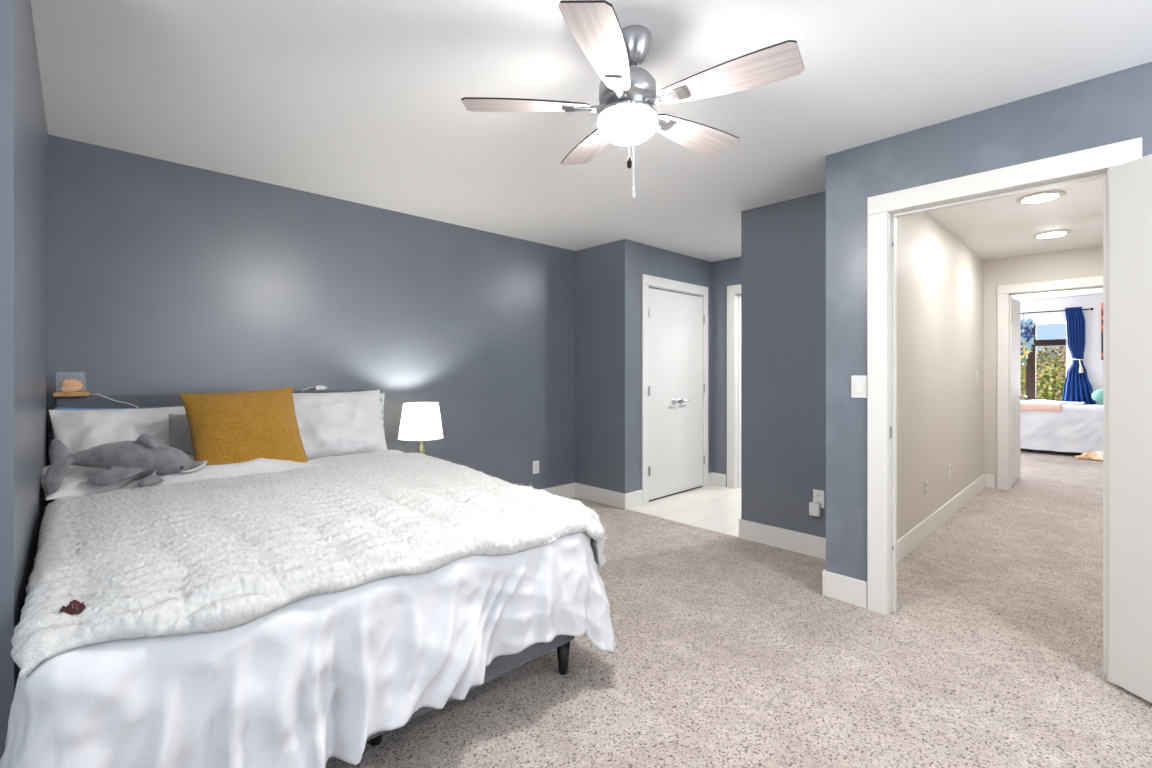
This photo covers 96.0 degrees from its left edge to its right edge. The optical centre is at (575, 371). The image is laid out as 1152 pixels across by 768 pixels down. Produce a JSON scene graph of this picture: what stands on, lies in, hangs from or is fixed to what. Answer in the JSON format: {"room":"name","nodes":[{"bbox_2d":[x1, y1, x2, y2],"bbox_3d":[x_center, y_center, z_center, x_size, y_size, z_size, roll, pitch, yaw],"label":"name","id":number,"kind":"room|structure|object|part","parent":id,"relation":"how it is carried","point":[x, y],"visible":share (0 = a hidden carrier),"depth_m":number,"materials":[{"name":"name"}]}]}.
{"room":"bedroom","nodes":[
{"label":"bedroom","id":0,"kind":"room"},
{"bbox_2d":[0,0,47,759],"bbox_3d":[-2.051,0.025,1.892,0.120,2.440,1.900,0,0,-44],"label":"wall","id":1,"kind":"structure","parent":0,"point":[23,125],"depth_m":1.34,"materials":[{"name":"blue paint"}]},
{"bbox_2d":[48,135,574,503],"bbox_3d":[-1.410,0.025,3.880,3.796,2.440,0.115,0,0,-44],"label":"wall","id":2,"kind":"structure","parent":0,"point":[165,277],"depth_m":3.45,"materials":[{"name":"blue paint"}]},
{"bbox_2d":[533,461,538,473],"bbox_3d":[-0.370,0.890,4.811,0.072,0.116,0.010,0,0,-44],"label":"wall outlet","id":3,"kind":"object","parent":2,"relation":"attached to","point":[535,463],"visible":1,"depth_m":4.80,"materials":[{"name":"white plastic"}]},
{"bbox_2d":[30,0,1151,300],"bbox_3d":[3.363,-1.245,4.006,12.800,0.100,6.535,0,0,-44],"label":"ceiling","id":4,"kind":"structure","parent":0,"point":[358,101],"depth_m":2.25,"materials":[{"name":"white paint"}]},
{"bbox_2d":[461,0,804,198],"bbox_3d":[0.210,-0.886,1.856,1.112,0.618,1.128,0,0,-44],"label":"ceiling fan","id":5,"kind":"object","parent":4,"relation":"hanging from","point":[627,116],"visible":1,"depth_m":1.75,"materials":[{"name":"silver metal"}]},
{"bbox_3d":[-0.173,-0.940,1.839,0.443,0.006,0.145,0,11,-1],"label":"blade","id":6,"kind":"part","parent":5,"relation":"part of","materials":[{"name":"brown wood"}]},
{"bbox_3d":[0.063,-0.949,2.185,0.145,0.006,0.443,-12,6,-19],"label":"blade","id":7,"kind":"part","parent":5,"relation":"part of","materials":[{"name":"brown wood"}]},
{"bbox_3d":[0.083,-0.928,1.507,0.145,0.006,0.443,11,5,16],"label":"blade","id":8,"kind":"part","parent":5,"relation":"part of","materials":[{"name":"white wood"}]},
{"bbox_3d":[0.183,-0.860,1.849,0.212,0.074,0.212,0,0,-44],"label":"lamp shade","id":9,"kind":"part","parent":5,"relation":"part of","materials":[{"name":"white glass"}]},
{"bbox_3d":[0.179,-0.811,1.737,0.004,0.188,0.004,0,0,24],"label":"pull chain","id":10,"kind":"part","parent":5,"relation":"part of","materials":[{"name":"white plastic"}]},
{"bbox_3d":[0.179,-0.697,1.737,0.017,0.040,0.017,0,0,-44],"label":"pull knob","id":11,"kind":"part","parent":5,"relation":"part of","materials":[{"name":"brown wood"}]},
{"bbox_3d":[0.193,-0.761,1.737,0.004,0.288,0.004,0,0,24],"label":"pull chain","id":12,"kind":"part","parent":5,"relation":"part of","materials":[{"name":"white plastic"}]},
{"bbox_3d":[0.193,-0.597,1.737,0.012,0.040,0.012,0,0,-44],"label":"pull knob","id":13,"kind":"part","parent":5,"relation":"part of","materials":[{"name":"white plastic"}]},
{"bbox_3d":[0.465,-0.942,2.067,0.443,0.006,0.145,-1,-10,-37],"label":"blade","id":14,"kind":"part","parent":5,"relation":"part of","materials":[{"name":"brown wood"}]},
{"bbox_3d":[0.477,-0.929,1.648,0.443,0.006,0.145,2,-10,35],"label":"blade","id":15,"kind":"part","parent":5,"relation":"part of","materials":[{"name":"white wood"}]},
{"bbox_2d":[1015,190,1065,203],"bbox_3d":[3.182,-1.184,3.559,0.258,0.022,0.258,0,0,-44],"label":"recessed light","id":16,"kind":"object","parent":4,"relation":"in","point":[1044,196],"visible":1,"depth_m":3.52,"materials":[{"name":"white plastic"}]},
{"bbox_2d":[1022,194,1057,202],"bbox_3d":[3.182,-1.181,3.559,0.188,0.016,0.188,0,0,-44],"label":"diffuser","id":17,"kind":"object","parent":16,"relation":"attached to","point":[1037,198],"depth_m":3.54,"materials":[{"name":"white plastic"}]},
{"bbox_2d":[1032,230,1071,237],"bbox_3d":[4.136,-1.184,4.515,0.258,0.022,0.258,0,0,-44],"label":"recessed light","id":18,"kind":"object","parent":4,"relation":"in","point":[1056,233],"visible":1,"depth_m":4.47,"materials":[{"name":"white plastic"}]},
{"bbox_2d":[1037,232,1064,237],"bbox_3d":[4.136,-1.181,4.515,0.188,0.016,0.188,0,0,-44],"label":"diffuser","id":19,"kind":"object","parent":18,"relation":"attached to","point":[1044,234],"depth_m":4.49,"materials":[{"name":"white plastic"}]},
{"bbox_2d":[620,239,710,493],"bbox_3d":[0.964,0.025,5.229,1.500,2.440,0.060,0,0,-44],"label":"wall","id":20,"kind":"structure","parent":0,"point":[637,259],"depth_m":4.80,"materials":[{"name":"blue paint"}]},
{"bbox_2d":[626,490,642,508],"bbox_3d":[0.532,1.175,4.764,0.233,0.140,0.015,0,0,-44],"label":"baseboard","id":21,"kind":"structure","parent":20,"relation":"attached to","point":[635,498],"depth_m":4.76,"materials":[{"name":"white paint"}]},
{"bbox_2d":[642,274,707,503],"bbox_3d":[1.001,0.169,5.252,1.118,2.152,0.078,0,0,-44],"label":"trim","id":22,"kind":"structure","parent":20,"relation":"attached to","point":[648,281],"depth_m":4.92,"materials":[{"name":"white paint"}]},
{"bbox_3d":[0.649,0.216,4.874,0.088,2.058,0.018,0,0,-44],"label":"casing leg","id":23,"kind":"part","parent":22,"relation":"part of","materials":[{"name":"white paint"}]},
{"bbox_3d":[1.393,0.216,5.586,0.088,2.058,0.018,0,0,-44],"label":"casing leg","id":24,"kind":"part","parent":22,"relation":"part of","materials":[{"name":"white paint"}]},
{"bbox_2d":[649,288,704,501],"bbox_3d":[1.028,0.225,5.224,0.955,2.032,0.100,0,0,-44],"label":"door","id":25,"kind":"structure","parent":20,"relation":"in","point":[675,319],"depth_m":5.21,"materials":[{"name":"white paint"}]},
{"bbox_3d":[1.108,0.300,5.275,0.133,0.056,0.062,0,0,-44],"label":"handle","id":26,"kind":"part","parent":25,"relation":"part of","materials":[{"name":"silver metal"}]},
{"bbox_2d":[708,472,711,485],"bbox_3d":[1.456,1.175,5.649,0.089,0.140,0.015,0,0,-44],"label":"baseboard","id":27,"kind":"structure","parent":20,"relation":"attached to","point":[710,473],"depth_m":5.64,"materials":[{"name":"white paint"}]},
{"bbox_2d":[575,191,825,537],"bbox_3d":[0.921,0.025,4.243,0.074,2.440,2.615,0,0,-44],"label":"wall","id":28,"kind":"structure","parent":0,"point":[783,244],"depth_m":3.73,"materials":[{"name":"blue paint"}]},
{"bbox_2d":[575,483,625,508],"bbox_3d":[0.222,1.175,4.909,0.015,0.140,0.655,0,0,-44],"label":"baseboard","id":29,"kind":"structure","parent":28,"relation":"attached to","point":[604,496],"depth_m":4.88,"materials":[{"name":"white paint"}]},
{"bbox_2d":[739,518,740,536],"bbox_3d":[1.267,1.175,3.921,0.130,0.140,0.015,0,0,-44],"label":"baseboard","id":30,"kind":"structure","parent":28,"relation":"attached to","point":[740,518],"depth_m":3.88,"materials":[{"name":"white paint"}]},
{"bbox_2d":[741,519,825,558],"bbox_3d":[1.517,1.175,3.577,0.015,0.140,0.828,0,0,-44],"label":"baseboard","id":31,"kind":"structure","parent":28,"relation":"attached to","point":[804,543],"depth_m":3.63,"materials":[{"name":"white paint"}]},
{"bbox_2d":[813,489,823,507],"bbox_3d":[1.622,0.853,3.471,0.010,0.116,0.072,0,0,-44],"label":"wall outlet","id":32,"kind":"object","parent":28,"relation":"attached to","point":[818,495],"visible":0.85,"depth_m":3.47,"materials":[{"name":"white plastic"}]},
{"bbox_2d":[809,502,820,516],"bbox_3d":[1.593,0.920,3.460,0.047,0.086,0.068,0,0,-44],"label":"plug adapter","id":33,"kind":"object","parent":32,"relation":"attached to","point":[814,508],"visible":1,"depth_m":3.44,"materials":[{"name":"white plastic"}]},
{"bbox_2d":[711,257,740,486],"bbox_3d":[2.183,0.025,4.998,0.060,2.440,1.960,0,0,-44],"label":"wall","id":34,"kind":"structure","parent":0,"point":[724,273],"depth_m":5.61,"materials":[{"name":"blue paint"}]},
{"bbox_2d":[712,472,725,486],"bbox_3d":[1.546,1.175,5.609,0.015,0.140,0.166,0,0,-44],"label":"baseboard","id":35,"kind":"structure","parent":34,"relation":"attached to","point":[718,479],"depth_m":5.61,"materials":[{"name":"white paint"}]},
{"bbox_2d":[727,284,740,488],"bbox_3d":[1.988,0.169,5.240,0.151,2.152,0.949,0,0,-44],"label":"trim","id":36,"kind":"structure","parent":34,"relation":"attached to","point":[733,291],"depth_m":5.50,"materials":[{"name":"white paint"}]},
{"bbox_3d":[1.644,0.216,5.504,0.018,2.058,0.091,0,0,-44],"label":"casing leg","id":37,"kind":"part","parent":36,"relation":"part of","materials":[{"name":"white paint"}]},
{"bbox_2d":[627,485,825,559],"bbox_3d":[2.377,1.283,5.156,3.441,0.084,2.040,0,0,-44],"label":"floor","id":38,"kind":"structure","parent":0,"point":[714,508],"depth_m":4.66,"materials":[{"name":"beige tile"}]},
{"bbox_2d":[326,448,1151,767],"bbox_3d":[3.292,1.285,4.008,12.700,0.080,6.435,0,0,-44],"label":"floor","id":39,"kind":"structure","parent":0,"point":[730,651],"depth_m":2.18,"materials":[{"name":"beige carpet"}]},
{"bbox_2d":[55,389,574,760],"bbox_3d":[-1.294,0.686,2.406,1.630,1.118,2.175,0,0,-44],"label":"bed","id":40,"kind":"object","parent":39,"relation":"on","point":[500,665],"visible":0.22,"depth_m":2.13,"materials":[{"name":"grey fabric"}]},
{"bbox_2d":[53,379,138,408],"bbox_3d":[-2.466,0.116,2.680,0.339,0.223,0.110,0,0,-39],"label":"lamp","id":41,"kind":"object","parent":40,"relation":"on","point":[69,385],"visible":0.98,"depth_m":2.60,"materials":[{"name":"brown wood"}]},
{"bbox_3d":[-2.392,0.169,2.693,0.208,0.116,0.014,0,0,-32],"label":"cord","id":42,"kind":"part","parent":41,"relation":"part of","materials":[{"name":"white plastic"}]},
{"bbox_2d":[49,406,185,453],"bbox_3d":[-2.214,0.380,2.642,0.243,0.396,0.660,0,0,44],"label":"pillow","id":43,"kind":"object","parent":40,"relation":"on","point":[79,430],"visible":0.31,"depth_m":2.54,"materials":[{"name":"white fabric"}]},
{"bbox_2d":[55,406,180,409],"bbox_3d":[-2.313,0.392,2.734,0.112,0.428,0.627,0,0,42],"label":"headboard","id":44,"kind":"object","parent":40,"relation":"on","point":[56,408],"visible":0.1,"depth_m":2.62,"materials":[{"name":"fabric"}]},
{"bbox_3d":[-2.018,0.626,3.163,1.630,0.998,0.080,0,0,-44],"label":"headboard","id":45,"kind":"part","parent":40,"relation":"part of","materials":[{"name":"grey fabric"}]},
{"bbox_2d":[0,450,615,767],"bbox_3d":[-1.057,0.799,2.209,1.832,0.771,2.074,0,0,-44],"label":"sheet","id":46,"kind":"object","parent":40,"relation":"on","point":[305,683],"visible":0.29,"depth_m":1.32,"materials":[{"name":"white fabric"}]},
{"bbox_2d":[41,455,193,499],"bbox_3d":[-2.042,0.473,2.378,0.374,0.158,0.620,0,0,34],"label":"pillow","id":47,"kind":"object","parent":46,"relation":"on","point":[75,481],"visible":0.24,"depth_m":2.15,"materials":[{"name":"white fabric"}]},
{"bbox_2d":[44,434,206,494],"bbox_3d":[-1.895,0.377,2.212,0.524,0.216,0.184,0,0,-28],"label":"plush","id":48,"kind":"object","parent":47,"relation":"on","point":[123,460],"visible":1,"depth_m":2.17,"materials":[{"name":"grey fabric"}]},
{"bbox_2d":[169,414,193,455],"bbox_3d":[-1.943,0.385,2.709,0.300,0.334,0.174,0,0,-34],"label":"pillow","id":49,"kind":"object","parent":46,"relation":"on","point":[180,434],"visible":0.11,"depth_m":2.63,"materials":[{"name":"grey fabric"}]},
{"bbox_2d":[180,386,307,464],"bbox_3d":[-1.654,0.304,2.616,0.262,0.442,0.511,0,0,42],"label":"cushion","id":50,"kind":"object","parent":46,"relation":"on","point":[238,427],"visible":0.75,"depth_m":2.55,"materials":[{"name":"yellow fabric"}]},
{"bbox_2d":[10,453,608,678],"bbox_3d":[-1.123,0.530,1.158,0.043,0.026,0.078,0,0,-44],"label":"blanket","id":51,"kind":"object","parent":46,"relation":"on","point":[208,555],"visible":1,"depth_m":1.61,"materials":[{"name":"white fabric"}]},
{"bbox_2d":[302,386,326,391],"bbox_3d":[-1.728,0.157,3.406,0.040,0.120,0.192,0,0,33],"label":"charger","id":52,"kind":"object","parent":40,"relation":"on","point":[315,387],"visible":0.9,"depth_m":3.43,"materials":[{"name":"white plastic"}]},
{"bbox_2d":[292,390,387,459],"bbox_3d":[-1.541,0.340,3.280,0.237,0.426,0.685,0,0,44],"label":"pillow","id":53,"kind":"object","parent":40,"relation":"on","point":[341,423],"visible":0.6,"depth_m":3.25,"materials":[{"name":"white fabric"}]},
{"bbox_3d":[-0.670,1.177,1.740,0.060,0.137,0.060,0,0,-44],"label":"leg","id":54,"kind":"part","parent":40,"relation":"part of","materials":[{"name":"black wood"}]},
{"bbox_2d":[380,393,384,437],"bbox_3d":[-1.572,0.360,3.421,0.107,0.416,0.658,0,0,43],"label":"pillow","id":55,"kind":"object","parent":40,"relation":"on","point":[382,395],"visible":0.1,"depth_m":3.63,"materials":[{"name":"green fabric"}]},
{"bbox_3d":[-0.582,0.976,1.623,1.555,0.262,0.060,0,0,-44],"label":"foot rail","id":56,"kind":"part","parent":40,"relation":"part of","materials":[{"name":"grey fabric"}]},
{"bbox_3d":[-0.053,1.177,2.144,0.060,0.137,0.060,0,0,-44],"label":"leg","id":57,"kind":"part","parent":40,"relation":"part of","materials":[{"name":"black wood"}]},
{"bbox_2d":[1075,451,1102,460],"bbox_3d":[7.297,1.161,7.197,0.538,0.168,0.216,0,0,25],"label":"stuffed toy","id":58,"kind":"object","parent":39,"relation":"on","point":[1097,455],"visible":0.46,"depth_m":7.23,"materials":[{"name":"beige fabric"}]},
{"bbox_3d":[-1.075,0.965,3.744,0.400,0.560,0.465,0,0,-44],"label":"nightstand","id":59,"kind":"object","parent":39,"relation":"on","visible":0},
{"bbox_2d":[398,402,443,453],"bbox_3d":[-1.109,0.457,3.715,0.317,0.456,0.317,0,0,-44],"label":"table lamp","id":60,"kind":"object","parent":59,"relation":"on","point":[420,421],"visible":0.79,"depth_m":3.60,"materials":[{"name":"white fabric"}]},
{"bbox_3d":[-1.109,0.354,3.715,0.310,0.250,0.310,0,0,-44],"label":"lamp shade","id":61,"kind":"part","parent":60,"relation":"part of","materials":[{"name":"fabric"}]},
{"bbox_3d":[-1.109,0.493,3.715,0.054,0.316,0.054,0,0,-44],"label":"stem","id":62,"kind":"part","parent":60,"relation":"part of","materials":[{"name":"gold metal"}]},
{"bbox_3d":[7.692,0.885,7.713,0.820,0.720,2.900,0,0,-44],"label":"bed","id":63,"kind":"object","parent":39,"relation":"on","visible":0},
{"bbox_2d":[1021,404,1102,452],"bbox_3d":[7.665,0.847,7.679,0.866,0.688,2.951,0,0,-44],"label":"coverlet","id":64,"kind":"object","parent":63,"relation":"on","point":[1078,428],"visible":0.34,"depth_m":7.61,"materials":[{"name":"white fabric"}]},
{"bbox_2d":[1021,401,1062,411],"bbox_3d":[6.961,0.547,8.105,0.438,0.151,0.924,0,0,-44],"label":"blanket","id":65,"kind":"object","parent":64,"relation":"on","point":[1025,405],"visible":0.51,"depth_m":7.82,"materials":[{"name":"pink fabric"}]},
{"bbox_2d":[1021,400,1084,403],"bbox_3d":[7.415,0.483,8.277,0.386,0.046,1.003,0,0,-44],"label":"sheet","id":66,"kind":"object","parent":64,"relation":"on","point":[1021,400],"visible":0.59,"depth_m":8.12,"materials":[{"name":"white fabric"}]},
{"bbox_2d":[1092,388,1102,403],"bbox_3d":[7.982,0.375,7.713,0.452,0.276,0.395,0,0,32],"label":"cushion","id":67,"kind":"object","parent":64,"relation":"on","point":[1097,395],"visible":0.2,"depth_m":7.75,"materials":[{"name":"green fabric"}]},
{"bbox_2d":[897,212,983,539],"bbox_3d":[2.951,0.025,4.252,3.935,2.440,0.060,0,0,-44],"label":"wall","id":68,"kind":"structure","parent":0,"point":[940,279],"depth_m":4.14,"materials":[{"name":"grey paint"}]},
{"bbox_2d":[925,480,927,496],"bbox_3d":[2.634,0.879,3.900,0.072,0.116,0.010,0,0,-44],"label":"wall outlet","id":69,"kind":"object","parent":68,"relation":"attached to","point":[926,481],"visible":1,"depth_m":3.89,"materials":[{"name":"white plastic"}]},
{"bbox_2d":[897,474,984,563],"bbox_3d":[2.972,1.175,4.220,3.920,0.140,0.015,0,0,-44],"label":"baseboard","id":70,"kind":"structure","parent":68,"relation":"attached to","point":[908,542],"depth_m":4.05,"materials":[{"name":"white paint"}]},
{"bbox_2d":[948,464,950,478],"bbox_3d":[3.195,0.855,4.437,0.072,0.116,0.010,0,0,-44],"label":"wall outlet","id":71,"kind":"object","parent":68,"relation":"attached to","point":[949,465],"visible":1,"depth_m":4.43,"materials":[{"name":"white plastic"}]},
{"bbox_2d":[976,371,978,382],"bbox_3d":[4.115,0.059,5.318,0.076,0.118,0.011,0,0,-44],"label":"light switch","id":72,"kind":"object","parent":68,"relation":"attached to","point":[977,374],"visible":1,"depth_m":5.30,"materials":[{"name":"white plastic"}]},
{"bbox_2d":[826,62,1151,581],"bbox_3d":[2.243,0.025,2.024,0.060,2.440,2.420,0,0,-44],"label":"wall","id":73,"kind":"structure","parent":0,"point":[1115,107],"depth_m":2.70,"materials":[{"name":"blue paint"}]},
{"bbox_2d":[825,571,866,608],"bbox_3d":[1.452,1.175,2.796,0.015,0.140,0.211,0,0,-44],"label":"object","id":74,"kind":"structure","parent":73,"relation":"attached to","point":[853,591],"depth_m":2.79,"materials":[{"name":"white paint"}]},
{"bbox_2d":[851,376,866,397],"bbox_3d":[1.499,0.082,2.750,0.011,0.118,0.076,0,0,-44],"label":"light switch","id":75,"kind":"object","parent":73,"relation":"attached to","point":[858,383],"visible":1,"depth_m":2.75,"materials":[{"name":"white plastic"}]},
{"bbox_2d":[867,137,1141,684],"bbox_3d":[1.911,0.169,2.411,0.151,2.152,0.970,0,0,-44],"label":"door frame","id":76,"kind":"structure","parent":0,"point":[883,210],"depth_m":2.65,"materials":[{"name":"white paint"}]},
{"bbox_3d":[1.558,0.216,2.683,0.018,2.058,0.091,0,0,-44],"label":"casing leg","id":77,"kind":"part","parent":76,"relation":"part of","materials":[{"name":"white paint"}]},
{"bbox_3d":[1.618,0.315,2.669,0.034,0.060,0.004,0,0,-44],"label":"strike plate","id":78,"kind":"part","parent":76,"relation":"part of","materials":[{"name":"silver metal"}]},
{"bbox_3d":[2.167,0.216,2.048,0.018,2.058,0.091,0,0,-44],"label":"casing leg","id":79,"kind":"part","parent":76,"relation":"part of","materials":[{"name":"white paint"}]},
{"bbox_2d":[984,246,1102,487],"bbox_3d":[4.878,0.025,5.128,0.060,2.440,1.460,0,0,-44],"label":"wall","id":80,"kind":"structure","parent":0,"point":[1082,262],"depth_m":5.51,"materials":[{"name":"grey paint"}]},
{"bbox_2d":[985,474,994,487],"bbox_3d":[4.420,1.175,5.552,0.015,0.140,0.095,0,0,-44],"label":"baseboard","id":81,"kind":"structure","parent":80,"relation":"attached to","point":[989,479],"depth_m":5.54,"materials":[{"name":"white paint"}]},
{"bbox_2d":[1012,297,1026,484],"bbox_3d":[4.899,0.215,5.760,0.805,2.030,0.097,0,0,-44],"label":"door","id":82,"kind":"structure","parent":80,"relation":"in","point":[1016,305],"depth_m":5.80,"materials":[{"name":"white paint"}]},
{"bbox_3d":[4.896,0.215,5.800,0.755,2.030,0.035,0,0,-44],"label":"panel","id":83,"kind":"part","parent":82,"relation":"part of","materials":[{"name":"white paint"}]},
{"bbox_2d":[997,276,1102,489],"bbox_3d":[4.843,0.169,5.205,0.151,2.152,0.950,0,0,-44],"label":"trim","id":84,"kind":"structure","parent":80,"relation":"attached to","point":[1004,292],"depth_m":5.46,"materials":[{"name":"white paint"}]},
{"bbox_3d":[4.497,0.216,5.469,0.018,2.058,0.091,0,0,-44],"label":"casing leg","id":85,"kind":"part","parent":84,"relation":"part of","materials":[{"name":"white paint"}]},
{"bbox_2d":[1019,294,1102,404],"bbox_3d":[8.384,0.025,7.959,0.120,2.440,5.100,0,0,-44],"label":"wall","id":86,"kind":"structure","parent":0,"point":[1093,364],"depth_m":8.20,"materials":[{"name":"white paint"}]},
{"bbox_2d":[1026,321,1067,399],"bbox_3d":[7.486,-0.095,8.904,0.070,1.440,1.393,0,0,-44],"label":"window","id":87,"kind":"structure","parent":86,"relation":"attached to","point":[1031,361],"depth_m":8.67,"materials":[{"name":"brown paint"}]},
{"bbox_3d":[7.489,-0.095,8.908,0.060,1.440,1.393,0,0,-44],"label":"frame","id":88,"kind":"part","parent":87,"relation":"part of","materials":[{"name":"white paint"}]},
{"bbox_2d":[1021,308,1093,313],"bbox_3d":[7.464,-0.970,8.746,0.120,0.040,1.790,0,0,-44],"label":"curtain rod","id":89,"kind":"object","parent":86,"relation":"attached to","point":[1089,308],"visible":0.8,"depth_m":8.39,"materials":[{"name":"brown metal"}]},
{"bbox_2d":[1021,313,1035,365],"bbox_3d":[7.450,-0.529,8.620,0.200,0.885,0.281,0,0,-44],"label":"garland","id":90,"kind":"object","parent":89,"relation":"hanging from","point":[1027,339],"visible":0.76,"depth_m":8.57,"materials":[{"name":"blue"}]},
{"bbox_2d":[1062,307,1095,404],"bbox_3d":[7.937,-0.035,8.169,0.122,1.960,0.424,0,0,-42],"label":"curtain","id":91,"kind":"object","parent":89,"relation":"hanging from","point":[1077,386],"visible":0.8,"depth_m":8.20,"materials":[{"name":"blue fabric"}]},
{"bbox_2d":[1101,303,1102,359],"bbox_3d":[8.376,-0.618,7.855,0.030,0.885,0.600,0,0,-44],"label":"painting","id":92,"kind":"object","parent":86,"relation":"attached to","point":[1101,303],"visible":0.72,"depth_m":8.06},
{"bbox_2d":[1110,154,1151,702],"bbox_3d":[2.167,0.212,1.687,0.159,2.030,0.775,0,0,-6],"label":"door","id":93,"kind":"structure","parent":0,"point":[1130,182],"depth_m":1.98,"materials":[{"name":"white paint"}]},
{"bbox_3d":[1.639,0.025,3.079,0.527,2.440,0.060,0,0,-44],"label":"wall","id":94,"kind":"structure","parent":0,"visible":0},
{"bbox_2d":[822,569,825,595],"bbox_3d":[1.581,1.175,3.075,0.587,0.140,0.015,0,0,-44],"label":"baseboard","id":95,"kind":"structure","parent":94,"relation":"attached to","point":[824,570],"depth_m":2.87,"materials":[{"name":"white paint"}]},
{"label":"outside","id":96,"kind":"structure","parent":0,"visible":0},
{"bbox_3d":[17.949,1.795,18.573,28.380,0.100,30.000,0,0,-44],"label":"ground","id":97,"kind":"structure","parent":96,"visible":0},
{"bbox_2d":[1021,360,1065,400],"bbox_3d":[9.547,0.723,11.112,2.483,2.056,2.310,0,0,-44],"label":"shrub","id":98,"kind":"object","parent":97,"relation":"on","point":[1051,386],"visible":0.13,"depth_m":10.56,"materials":[{"name":"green plant"}]},
{"bbox_2d":[1021,336,1065,396],"bbox_3d":[12.464,0.442,13.638,3.736,2.615,3.660,0,0,-44],"label":"tree","id":99,"kind":"object","parent":97,"relation":"on","point":[1060,359],"visible":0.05,"depth_m":12.99,"materials":[{"name":"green plant"}]}
]}

